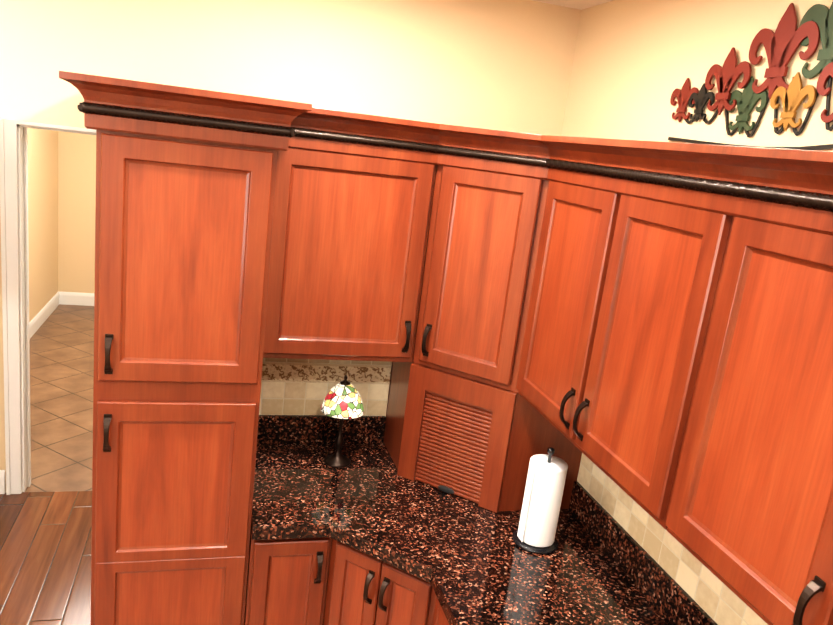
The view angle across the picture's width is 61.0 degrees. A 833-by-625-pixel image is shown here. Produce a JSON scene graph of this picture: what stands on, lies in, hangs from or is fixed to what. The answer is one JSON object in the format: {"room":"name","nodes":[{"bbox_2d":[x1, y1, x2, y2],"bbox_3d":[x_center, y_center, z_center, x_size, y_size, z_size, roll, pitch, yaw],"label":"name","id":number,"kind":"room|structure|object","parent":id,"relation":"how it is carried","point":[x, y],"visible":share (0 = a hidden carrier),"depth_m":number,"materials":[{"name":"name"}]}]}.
{"room":"kitchen","nodes":[
{"label":"kitchen","id":0,"kind":"room"},
{"bbox_2d":[0,220,5,487],"bbox_3d":[-2.212,-0.341,3.694,3.320,2.760,0.140,3,14,-16],"label":"wall","id":1,"kind":"structure","parent":0,"point":[2,442],"depth_m":3.82,"materials":[{"name":"beige paint"}]},
{"bbox_2d":[0,470,5,493],"bbox_3d":[-3.050,0.907,3.723,1.572,0.140,0.016,3,14,-16],"label":"baseboard","id":2,"kind":"structure","parent":1,"relation":"attached to","point":[2,472],"depth_m":3.93,"materials":[{"name":"white"}]},
{"bbox_2d":[0,119,95,494],"bbox_3d":[-1.673,0.007,3.940,1.085,2.100,0.196,3,14,-16],"label":"door frame","id":3,"kind":"structure","parent":1,"relation":"attached to","point":[14,227],"depth_m":3.71,"materials":[{"name":"white wood"}]},
{"bbox_2d":[27,128,58,321],"bbox_3d":[-3.299,-0.927,5.555,0.120,2.760,4.190,3,14,-16],"label":"wall","id":4,"kind":"structure","parent":0,"point":[43,145],"depth_m":6.83,"materials":[{"name":"beige paint"}]},
{"bbox_2d":[29,291,59,337],"bbox_3d":[-3.370,0.360,5.813,0.016,0.140,4.038,3,14,-16],"label":"baseboard","id":5,"kind":"structure","parent":4,"relation":"attached to","point":[37,321],"depth_m":7.02,"materials":[{"name":"white wood"}]},
{"bbox_2d":[0,304,93,624],"bbox_3d":[-2.759,0.641,5.393,3.320,0.060,5.580,3,14,-16],"label":"floor","id":6,"kind":"structure","parent":0,"point":[45,555],"depth_m":3.98,"materials":[{"name":"brown wood"}]},
{"bbox_2d":[59,131,95,292],"bbox_3d":[-2.830,-1.396,7.726,1.890,2.760,0.150,3,14,-16],"label":"wall","id":7,"kind":"structure","parent":0,"point":[61,194],"depth_m":7.52,"materials":[{"name":"beige paint"}]},
{"bbox_2d":[60,292,93,305],"bbox_3d":[-3.443,-0.136,7.815,0.910,0.140,0.016,3,14,-16],"label":"baseboard","id":8,"kind":"structure","parent":7,"relation":"attached to","point":[66,298],"depth_m":7.73,"materials":[{"name":"white wood"}]},
{"bbox_2d":[0,0,580,416],"bbox_3d":[-1.738,-0.013,2.585,4.840,2.760,0.200,3,14,-16],"label":"wall","id":9,"kind":"structure","parent":0,"point":[503,65],"depth_m":2.60,"materials":[{"name":"beige paint"}]},
{"bbox_2d":[259,358,391,415],"bbox_3d":[-0.390,0.266,2.922,0.577,0.342,0.009,3,14,-16],"label":"tile backsplash","id":10,"kind":"structure","parent":9,"relation":"attached to","point":[289,386],"depth_m":2.92,"materials":[{"name":"beige tile"}]},
{"bbox_2d":[263,148,436,361],"bbox_3d":[-0.279,-0.228,2.631,0.577,0.769,0.354,3,14,-16],"label":"upper cabinet","id":11,"kind":"object","parent":9,"relation":"attached to","point":[348,247],"visible":0.79,"depth_m":2.50,"materials":[{"name":"brown wood"}]},
{"bbox_2d":[412,165,548,392],"bbox_3d":[0.323,-0.166,2.680,0.606,0.769,0.606,3,14,-16],"label":"upper cabinet","id":12,"kind":"object","parent":9,"relation":"attached to","point":[484,233],"visible":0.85,"depth_m":2.48,"materials":[{"name":"brown wood"}]},
{"bbox_2d":[59,71,832,234],"bbox_3d":[0.069,-0.359,1.531,1.755,0.138,2.512,3,14,-16],"label":"crown molding","id":13,"kind":"structure","parent":12,"relation":"attached to","point":[806,171],"depth_m":1.92,"materials":[{"name":"brown wood"}]},
{"bbox_2d":[532,0,612,9],"bbox_3d":[-0.959,-0.774,0.055,4.840,0.080,4.920,3,14,-16],"label":"ceiling","id":14,"kind":"structure","parent":0,"point":[580,4],"depth_m":2.72,"materials":[{"name":"beige paint"}]},
{"bbox_2d":[561,0,832,150],"bbox_3d":[1.162,0.739,0.956,0.120,2.760,4.720,3,14,-16],"label":"wall","id":15,"kind":"structure","parent":0,"point":[636,64],"depth_m":2.25,"materials":[{"name":"beige paint"}]},
{"bbox_2d":[516,181,734,529],"bbox_3d":[0.638,0.033,2.019,0.354,0.769,0.884,3,14,-16],"label":"upper cabinet","id":16,"kind":"object","parent":15,"relation":"attached to","point":[624,291],"visible":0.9,"depth_m":1.85,"materials":[{"name":"brown wood"}]},
{"bbox_2d":[577,453,767,624],"bbox_3d":[0.971,0.813,1.358,0.009,0.342,2.688,3,14,-16],"label":"tile backsplash","id":17,"kind":"structure","parent":15,"relation":"attached to","point":[711,594],"depth_m":2.11,"materials":[{"name":"beige tile"}]},
{"bbox_2d":[665,217,832,624],"bbox_3d":[0.875,0.269,1.166,0.354,0.770,0.941,3,14,-16],"label":"upper cabinet","id":18,"kind":"object","parent":15,"relation":"attached to","point":[749,521],"visible":0.9,"depth_m":1.36,"materials":[{"name":"brown wood"}]},
{"bbox_2d":[668,2,832,149],"bbox_3d":[0.954,-0.579,1.643,0.016,0.409,1.185,3,14,-16],"label":"art","id":19,"kind":"object","parent":15,"relation":"attached to","point":[784,41],"visible":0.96,"depth_m":1.79,"materials":[{"name":"red"}]},
{"bbox_3d":[-1.270,1.979,0.635,4.840,0.060,4.740,3,14,-16],"label":"floor","id":20,"kind":"structure","parent":0,"visible":0},
{"bbox_2d":[91,130,277,624],"bbox_3d":[-0.844,0.443,2.496,0.508,2.134,0.659,3,14,-16],"label":"pantry cabinet","id":21,"kind":"object","parent":20,"relation":"on","point":[183,232],"visible":1,"depth_m":2.14,"materials":[{"name":"brown wood"}]},
{"bbox_2d":[244,530,331,624],"bbox_3d":[-0.543,1.081,2.757,0.273,0.850,0.661,3,14,-16],"label":"base cabinet","id":22,"kind":"object","parent":20,"relation":"on","point":[287,579],"visible":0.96,"depth_m":2.43,"materials":[{"name":"brown wood"}]},
{"bbox_2d":[323,539,435,624],"bbox_3d":[0.060,1.144,2.806,0.913,0.850,0.912,3,14,-16],"label":"base cabinet","id":23,"kind":"object","parent":20,"relation":"on","point":[364,589],"visible":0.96,"depth_m":2.36,"materials":[{"name":"brown wood"}]},
{"bbox_2d":[251,415,717,624],"bbox_3d":[0.295,0.951,1.537,1.188,0.168,3.300,3,14,-16],"label":"countertop","id":24,"kind":"structure","parent":23,"relation":"on","point":[472,562],"depth_m":2.37,"materials":[{"name":"black stone"}]},
{"bbox_2d":[321,375,363,467],"bbox_3d":[-0.295,0.420,2.784,0.172,0.370,0.172,3,14,-16],"label":"lamp","id":25,"kind":"object","parent":24,"relation":"on","point":[342,400],"visible":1,"depth_m":2.73,"materials":[{"name":"multicoloured glass"}]},
{"bbox_2d":[383,361,581,512],"bbox_3d":[0.246,0.430,2.817,0.619,0.463,0.619,3,14,-16],"label":"tambour appliance garage","id":26,"kind":"object","parent":24,"relation":"on","point":[481,444],"visible":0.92,"depth_m":2.62,"materials":[{"name":"brown wood"}]},
{"bbox_2d":[512,447,567,553],"bbox_3d":[0.427,0.616,2.383,0.160,0.350,0.160,3,14,-16],"label":"paper towel holder","id":27,"kind":"object","parent":24,"relation":"on","point":[535,532],"visible":1,"depth_m":2.34,"materials":[{"name":"black"}]},
{"bbox_2d":[432,596,448,624],"bbox_3d":[0.351,1.319,2.231,0.661,0.850,0.395,3,14,-16],"label":"base cabinet","id":28,"kind":"object","parent":20,"relation":"on","point":[439,617],"visible":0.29,"depth_m":2.20,"materials":[{"name":"brown wood"}]}
]}

